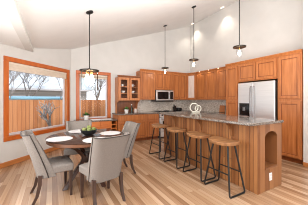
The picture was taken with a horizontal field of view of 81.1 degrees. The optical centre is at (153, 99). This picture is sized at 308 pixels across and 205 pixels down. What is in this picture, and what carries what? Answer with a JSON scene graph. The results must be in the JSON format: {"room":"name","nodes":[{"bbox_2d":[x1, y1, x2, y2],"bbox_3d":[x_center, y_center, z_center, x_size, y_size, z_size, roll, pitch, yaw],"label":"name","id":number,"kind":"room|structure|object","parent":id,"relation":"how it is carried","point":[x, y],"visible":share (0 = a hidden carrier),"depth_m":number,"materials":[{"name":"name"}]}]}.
{"room":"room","nodes":[
{"label":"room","id":0,"kind":"room"},
{"bbox_2d":[0,3,24,49],"bbox_3d":[-1.400,-1.165,0.322,1.080,0.090,7.940,0,0,-29],"label":"ceiling","id":1,"kind":"structure","parent":0,"point":[8,35],"depth_m":3.03,"materials":[{"name":"paint"}]},
{"bbox_2d":[0,43,70,163],"bbox_3d":[-2.933,-0.086,4.152,0.150,2.872,2.673,0,0,16],"label":"wall","id":2,"kind":"structure","parent":0,"point":[60,58],"depth_m":4.02,"materials":[{"name":"paint"}]},
{"bbox_2d":[0,147,59,168],"bbox_3d":[-2.855,1.300,4.120,0.018,0.100,2.653,0,0,16],"label":"baseboard","id":3,"kind":"structure","parent":2,"relation":"attached to","point":[11,162],"depth_m":3.89,"materials":[{"name":"brown wood"}]},
{"bbox_2d":[3,56,69,141],"bbox_3d":[-2.813,-0.025,4.486,0.142,1.730,1.824,0,0,16],"label":"window","id":4,"kind":"structure","parent":2,"relation":"in","point":[7,136],"depth_m":4.09,"materials":[{"name":"brown wood"}]},
{"bbox_2d":[9,62,66,78],"bbox_3d":[-2.797,-0.705,4.481,0.061,0.172,1.624,0,0,16],"label":"window shade","id":5,"kind":"object","parent":4,"relation":"attached to","point":[13,66],"visible":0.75,"depth_m":4.28,"materials":[{"name":"fabric"}]},
{"bbox_2d":[16,0,237,48],"bbox_3d":[1.387,-2.285,2.595,5.730,2.137,9.150,0,0,-29],"label":"ceiling","id":6,"kind":"structure","parent":0,"point":[50,24],"depth_m":3.99,"materials":[{"name":"paint"}]},
{"bbox_2d":[0,0,33,51],"bbox_3d":[-0.904,-1.168,0.684,0.140,0.096,8.080,0,0,-29],"label":"ceiling beam","id":7,"kind":"structure","parent":6,"relation":"attached to","point":[11,8],"depth_m":2.57,"materials":[{"name":"paint"}]},
{"bbox_2d":[79,10,98,89],"bbox_3d":[-1.133,-0.872,3.162,0.330,1.395,0.330,0,0,-29],"label":"chandelier","id":8,"kind":"object","parent":6,"relation":"hanging from","point":[87,70],"visible":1,"depth_m":3.12,"materials":[{"name":"black metal"}]},
{"bbox_2d":[189,5,198,66],"bbox_3d":[1.073,-1.717,4.846,0.250,1.640,0.250,0,0,-29],"label":"pendant lamp","id":9,"kind":"object","parent":6,"relation":"hanging from","point":[193,59],"visible":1,"depth_m":4.82,"materials":[{"name":"black metal"}]},
{"bbox_2d":[233,0,245,55],"bbox_3d":[1.740,-1.717,3.667,0.250,1.640,0.250,0,0,-29],"label":"pendant lamp","id":10,"kind":"object","parent":6,"relation":"hanging from","point":[239,46],"visible":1,"depth_m":3.66,"materials":[{"name":"black metal"}]},
{"bbox_2d":[71,26,189,120],"bbox_3d":[-0.556,-0.906,6.608,4.760,4.513,0.150,0,0,-29],"label":"wall","id":11,"kind":"structure","parent":0,"point":[170,49],"depth_m":6.42,"materials":[{"name":"paint"}]},
{"bbox_2d":[76,70,110,119],"bbox_3d":[-1.940,-0.113,5.795,1.070,1.595,0.142,0,0,-29],"label":"window","id":12,"kind":"structure","parent":11,"relation":"in","point":[78,80],"depth_m":5.86,"materials":[{"name":"brown wood"}]},
{"bbox_2d":[79,74,106,78],"bbox_3d":[-1.932,-0.745,5.780,0.860,0.122,0.060,0,0,-29],"label":"window shade","id":13,"kind":"object","parent":12,"relation":"attached to","point":[83,75],"visible":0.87,"depth_m":5.79,"materials":[{"name":"fabric"}]},
{"bbox_2d":[115,75,139,100],"bbox_3d":[-0.899,-0.393,6.109,0.792,0.825,0.370,0,0,-29],"label":"upper cabinet","id":14,"kind":"object","parent":11,"relation":"attached to","point":[127,80],"visible":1,"depth_m":6.04,"materials":[{"name":"brown wood"}]},
{"bbox_2d":[136,69,155,99],"bbox_3d":[-0.286,-0.537,6.450,0.605,1.055,0.370,0,0,-29],"label":"upper cabinet","id":15,"kind":"object","parent":11,"relation":"attached to","point":[147,77],"visible":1,"depth_m":6.32,"materials":[{"name":"brown wood"}]},
{"bbox_2d":[137,100,189,111],"bbox_3d":[0.464,0.230,7.090,2.510,0.480,0.015,0,0,-29],"label":"backsplash","id":16,"kind":"structure","parent":11,"relation":"attached to","point":[143,105],"depth_m":6.96,"materials":[{"name":"stone"}]},
{"bbox_2d":[155,70,172,89],"bbox_3d":[0.308,-0.718,6.787,0.756,0.695,0.370,0,0,-29],"label":"upper cabinet","id":17,"kind":"object","parent":11,"relation":"attached to","point":[163,81],"visible":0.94,"depth_m":6.63,"materials":[{"name":"brown wood"}]},
{"bbox_2d":[151,90,172,101],"bbox_3d":[0.327,-0.150,6.753,0.748,0.429,0.426,0,0,-29],"label":"microwave","id":18,"kind":"object","parent":17,"relation":"attached to","point":[160,95],"visible":0.96,"depth_m":6.58,"materials":[{"name":"grey metal"}]},
{"bbox_2d":[172,72,186,99],"bbox_3d":[0.924,-0.537,7.135,0.655,1.055,0.370,0,0,-29],"label":"upper cabinet","id":19,"kind":"object","parent":11,"relation":"attached to","point":[178,79],"visible":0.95,"depth_m":6.99,"materials":[{"name":"brown wood"}]},
{"bbox_2d":[0,137,307,204],"bbox_3d":[0.856,1.410,2.294,6.950,0.120,9.150,0,0,-29],"label":"floor","id":20,"kind":"structure","parent":0,"point":[155,181],"depth_m":2.78,"materials":[{"name":"brown wood"}]},
{"bbox_2d":[20,129,73,204],"bbox_3d":[-1.517,0.890,2.563,0.618,0.920,0.511,0,0,-36],"label":"dining chair","id":21,"kind":"object","parent":20,"relation":"on","point":[45,167],"visible":0.99,"depth_m":2.37,"materials":[{"name":"grey fabric"}]},
{"bbox_2d":[64,120,91,157],"bbox_3d":[-1.494,0.890,3.565,0.511,0.920,0.618,0,0,-20],"label":"dining chair","id":22,"kind":"object","parent":20,"relation":"on","point":[70,125],"visible":0.38,"depth_m":3.72,"materials":[{"name":"grey fabric"}]},
{"bbox_2d":[45,129,123,190],"bbox_3d":[-1.123,0.970,3.041,1.220,0.760,1.220,0,0,-29],"label":"dining table","id":23,"kind":"object","parent":20,"relation":"on","point":[77,142],"visible":0.56,"depth_m":2.83,"materials":[{"name":"brown wood"}]},
{"bbox_2d":[46,136,72,141],"bbox_3d":[-1.420,0.586,2.712,0.364,0.007,0.364,0,0,-29],"label":"placemat","id":24,"kind":"object","parent":23,"relation":"on","point":[61,138],"visible":1,"depth_m":2.66,"materials":[{"name":"white fabric"}]},
{"bbox_2d":[68,129,80,132],"bbox_3d":[-1.419,0.586,3.402,0.364,0.007,0.364,0,0,-29],"label":"placemat","id":25,"kind":"object","parent":23,"relation":"on","point":[77,130],"visible":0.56,"depth_m":3.33,"materials":[{"name":"white fabric"}]},
{"bbox_2d":[80,128,96,135],"bbox_3d":[-1.085,0.539,3.005,0.274,0.100,0.274,0,0,-29],"label":"fruit bowl","id":26,"kind":"object","parent":23,"relation":"on","point":[91,132],"visible":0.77,"depth_m":2.91,"materials":[{"name":"black ceramic"}]},
{"bbox_2d":[83,137,103,142],"bbox_3d":[-0.862,0.586,2.660,0.364,0.007,0.364,0,0,-29],"label":"placemat","id":27,"kind":"object","parent":23,"relation":"on","point":[88,140],"visible":0.45,"depth_m":2.65,"materials":[{"name":"white fabric"}]},
{"bbox_2d":[100,131,120,134],"bbox_3d":[-0.778,0.586,3.202,0.364,0.007,0.364,0,0,-29],"label":"placemat","id":28,"kind":"object","parent":23,"relation":"on","point":[105,132],"visible":0.98,"depth_m":3.15,"materials":[{"name":"white fabric"}]},
{"bbox_2d":[74,118,116,129],"bbox_3d":[-1.775,0.973,5.473,1.180,0.755,0.574,0,0,-29],"label":"desk","id":29,"kind":"object","parent":20,"relation":"on","point":[111,123],"visible":0.38,"depth_m":5.36,"materials":[{"name":"wood"}]},
{"bbox_2d":[83,112,89,119],"bbox_3d":[-2.048,0.475,5.459,0.247,0.239,0.212,0,0,-29],"label":"potted plant","id":30,"kind":"object","parent":29,"relation":"on","point":[86,115],"visible":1,"depth_m":5.42,"materials":[{"name":"green plant"}]},
{"bbox_2d":[79,132,129,204],"bbox_3d":[-0.666,0.890,2.418,0.511,0.920,0.618,0,0,-41],"label":"dining chair","id":31,"kind":"object","parent":20,"relation":"on","point":[106,155],"visible":1,"depth_m":2.24,"materials":[{"name":"grey fabric"}]},
{"bbox_2d":[112,114,146,140],"bbox_3d":[-0.809,0.910,6.019,0.998,0.880,0.618,0,0,-29],"label":"base cabinet","id":32,"kind":"object","parent":20,"relation":"on","point":[139,118],"visible":0.52,"depth_m":5.84,"materials":[{"name":"brown wood"}]},
{"bbox_2d":[112,111,158,114],"bbox_3d":[-0.612,0.449,6.119,1.482,0.038,0.614,0,0,-29],"label":"countertop","id":33,"kind":"structure","parent":32,"relation":"on","point":[150,112],"depth_m":5.87,"materials":[{"name":"stone"}]},
{"bbox_2d":[115,101,138,112],"bbox_3d":[-0.907,0.225,6.145,0.772,0.406,0.310,0,0,-29],"label":"backsplash","id":34,"kind":"structure","parent":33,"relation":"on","point":[119,105],"depth_m":6.22,"materials":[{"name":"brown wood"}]},
{"bbox_2d":[122,121,140,173],"bbox_3d":[-0.606,0.890,3.384,0.618,0.920,0.511,0,0,-32],"label":"dining chair","id":35,"kind":"object","parent":20,"relation":"on","point":[132,127],"visible":0.55,"depth_m":3.27,"materials":[{"name":"grey fabric"}]},
{"bbox_2d":[146,114,158,139],"bbox_3d":[-0.172,0.910,6.380,0.458,0.880,0.618,0,0,-29],"label":"base cabinet","id":36,"kind":"object","parent":20,"relation":"on","point":[151,118],"visible":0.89,"depth_m":6.11,"materials":[{"name":"brown wood"}]},
{"bbox_2d":[149,123,171,158],"bbox_3d":[0.144,0.972,4.356,0.347,0.757,0.495,0,0,-29],"label":"bar stool","id":37,"kind":"object","parent":20,"relation":"on","point":[156,125],"visible":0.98,"depth_m":4.26,"materials":[{"name":"brown wood"}]},
{"bbox_2d":[151,110,175,137],"bbox_3d":[0.386,0.861,6.643,0.760,0.919,0.677,0,0,-29],"label":"range","id":38,"kind":"object","parent":20,"relation":"on","point":[161,117],"visible":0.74,"depth_m":6.27,"materials":[{"name":"grey metal"}]},
{"bbox_2d":[163,127,189,168],"bbox_3d":[0.473,0.972,3.795,0.347,0.757,0.495,0,0,-29],"label":"bar stool","id":39,"kind":"object","parent":20,"relation":"on","point":[175,130],"visible":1,"depth_m":3.70,"materials":[{"name":"brown wood"}]},
{"bbox_2d":[183,131,215,181],"bbox_3d":[0.801,0.972,3.234,0.347,0.757,0.495,0,0,-29],"label":"bar stool","id":40,"kind":"object","parent":20,"relation":"on","point":[194,134],"visible":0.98,"depth_m":3.14,"materials":[{"name":"brown wood"}]},
{"bbox_2d":[164,115,281,194],"bbox_3d":[1.078,0.855,3.751,0.810,0.990,2.492,0,0,-29],"label":"kitchen island","id":41,"kind":"object","parent":20,"relation":"on","point":[259,150],"visible":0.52,"depth_m":2.87,"materials":[{"name":"brown wood"}]},
{"bbox_2d":[159,111,283,125],"bbox_3d":[1.067,0.340,3.760,0.860,0.039,2.545,0,0,-29],"label":"island countertop","id":42,"kind":"structure","parent":41,"relation":"on","point":[239,120],"depth_m":3.11,"materials":[{"name":"stone"}]},
{"bbox_2d":[190,103,200,112],"bbox_3d":[1.054,0.195,4.570,0.331,0.248,0.090,0,0,-9],"label":"ring ornament","id":43,"kind":"object","parent":42,"relation":"on","point":[195,111],"visible":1,"depth_m":4.55,"materials":[{"name":"beige ceramic"}]},
{"bbox_2d":[265,161,277,169],"bbox_3d":[1.720,1.018,2.830,0.338,0.021,0.256,0,0,-29],"label":"niche shelf","id":44,"kind":"object","parent":41,"relation":"attached to","point":[269,165],"depth_m":2.79,"materials":[{"name":"brown wood"}]},
{"bbox_2d":[204,136,245,198],"bbox_3d":[1.060,0.972,2.737,0.347,0.757,0.495,0,0,-29],"label":"bar stool","id":45,"kind":"object","parent":20,"relation":"on","point":[218,140],"visible":1,"depth_m":2.65,"materials":[{"name":"brown wood"}]},
{"bbox_2d":[225,62,242,115],"bbox_3d":[2.501,0.150,5.324,0.696,2.400,0.400,0,0,-29],"label":"pantry cabinet","id":46,"kind":"object","parent":20,"relation":"on","point":[232,82],"visible":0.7,"depth_m":5.15,"materials":[{"name":"brown wood"}]},
{"bbox_2d":[238,80,277,119],"bbox_3d":[2.804,0.438,4.691,0.739,1.785,0.945,0,0,-29],"label":"refrigerator","id":47,"kind":"object","parent":20,"relation":"on","point":[255,99],"visible":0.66,"depth_m":4.46,"materials":[{"name":"grey metal"}]},
{"bbox_2d":[276,49,302,164],"bbox_3d":[3.209,0.150,4.071,0.696,2.400,0.470,0,0,-29],"label":"pantry cabinet","id":48,"kind":"object","parent":20,"relation":"on","point":[290,63],"visible":0.82,"depth_m":3.88,"materials":[{"name":"brown wood"}]},
{"bbox_3d":[2.003,0.910,6.272,0.628,0.880,1.733,0,0,-30],"label":"base cabinet","id":49,"kind":"object","parent":20,"relation":"on","visible":0},
{"bbox_2d":[176,110,225,114],"bbox_3d":[1.623,0.449,6.399,1.142,0.038,2.328,0,0,-29],"label":"countertop","id":50,"kind":"structure","parent":49,"relation":"on","point":[207,112],"depth_m":6.19,"materials":[{"name":"stone"}]},
{"bbox_2d":[219,105,224,112],"bbox_3d":[2.351,0.307,6.202,0.052,0.240,0.220,0,0,-29],"label":"cutting board","id":51,"kind":"object","parent":50,"relation":"on","point":[222,107],"visible":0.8,"depth_m":6.19,"materials":[{"name":"brown wood"}]},
{"bbox_2d":[190,0,307,162],"bbox_3d":[3.488,-0.906,3.755,0.830,4.513,9.100,0,0,-29],"label":"wall","id":52,"kind":"structure","parent":0,"point":[267,27],"depth_m":5.32,"materials":[{"name":"paint"}]},
{"bbox_2d":[186,72,196,99],"bbox_3d":[1.522,-0.537,7.259,0.498,1.055,0.742,0,0,-29],"label":"upper cabinet","id":53,"kind":"object","parent":52,"relation":"attached to","point":[191,78],"visible":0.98,"depth_m":7.05,"materials":[{"name":"brown wood"}]},
{"bbox_2d":[196,68,216,99],"bbox_3d":[1.990,-0.537,6.549,0.375,1.055,0.950,0,0,-29],"label":"upper cabinet","id":54,"kind":"object","parent":52,"relation":"attached to","point":[206,79],"visible":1,"depth_m":6.40,"materials":[{"name":"brown wood"}]},
{"bbox_2d":[190,100,225,112],"bbox_3d":[2.126,0.230,6.686,0.015,0.480,2.325,0,0,-29],"label":"backsplash","id":55,"kind":"structure","parent":52,"relation":"attached to","point":[206,105],"depth_m":6.79,"materials":[{"name":"stone"}]},
{"bbox_2d":[215,66,225,99],"bbox_3d":[2.382,-0.537,5.856,0.375,1.055,0.638,0,0,-29],"label":"upper cabinet","id":56,"kind":"object","parent":52,"relation":"attached to","point":[221,71],"visible":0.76,"depth_m":5.87,"materials":[{"name":"brown wood"}]},
{"bbox_2d":[237,54,277,82],"bbox_3d":[2.846,-0.772,4.713,0.696,0.555,1.000,0,0,-29],"label":"upper cabinet","id":57,"kind":"object","parent":52,"relation":"attached to","point":[265,68],"visible":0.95,"depth_m":4.49,"materials":[{"name":"brown wood"}]},
{"label":"outside","id":58,"kind":"structure","parent":0,"visible":0},
{"bbox_3d":[-10.529,1.650,20.641,30.000,0.100,33.700,0,0,-30],"label":"ground","id":59,"kind":"structure","parent":58,"visible":0},
{"bbox_2d":[9,70,29,99],"bbox_3d":[-7.760,-0.532,9.603,3.311,4.276,2.913,0,0,-9],"label":"bare tree","id":60,"kind":"object","parent":59,"relation":"on","point":[10,73],"visible":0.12,"depth_m":9.44,"materials":[{"name":"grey plant"}]},
{"bbox_2d":[16,71,51,95],"bbox_3d":[-9.063,-1.366,13.745,3.617,5.967,5.511,0,0,-8],"label":"bare tree","id":61,"kind":"object","parent":59,"relation":"on","point":[42,76],"visible":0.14,"depth_m":13.96,"materials":[{"name":"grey plant"}]},
{"bbox_2d":[9,96,61,99],"bbox_3d":[-7.862,0.670,12.068,4.900,1.860,2.450,0,0,-29],"label":"garden shed","id":62,"kind":"object","parent":59,"relation":"on","point":[12,97],"visible":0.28,"depth_m":11.33,"materials":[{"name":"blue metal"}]},
{"bbox_2d":[37,99,59,125],"bbox_3d":[-4.322,0.792,7.187,1.100,1.656,0.769,0,0,42],"label":"bare tree","id":63,"kind":"object","parent":59,"relation":"on","point":[48,106],"visible":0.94,"depth_m":7.13,"materials":[{"name":"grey plant"}]},
{"bbox_2d":[9,71,91,99],"bbox_3d":[-12.980,-0.700,17.865,11.800,4.600,7.120,0,0,-29],"label":"house","id":64,"kind":"structure","parent":59,"relation":"on","point":[51,88],"depth_m":16.43,"materials":[{"name":"white"}]},
{"bbox_2d":[9,100,104,132],"bbox_3d":[-4.533,0.794,8.092,10.079,1.612,0.150,0,0,-29],"label":"wooden fence","id":65,"kind":"object","parent":59,"relation":"on","point":[23,114],"visible":0.27,"depth_m":7.72,"materials":[{"name":"brown wood"}]},
{"bbox_2d":[88,79,102,99],"bbox_3d":[-3.882,-1.316,13.040,3.040,5.850,2.694,0,0,-29],"label":"bare tree","id":66,"kind":"object","parent":59,"relation":"on","point":[96,93],"visible":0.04,"depth_m":12.84,"materials":[{"name":"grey plant"}]},
{"bbox_2d":[98,79,104,98],"bbox_3d":[-5.012,-1.264,16.244,3.287,5.737,4.932,0,0,33],"label":"bare tree","id":67,"kind":"object","parent":59,"relation":"on","point":[101,83],"visible":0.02,"depth_m":16.55,"materials":[{"name":"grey plant"}]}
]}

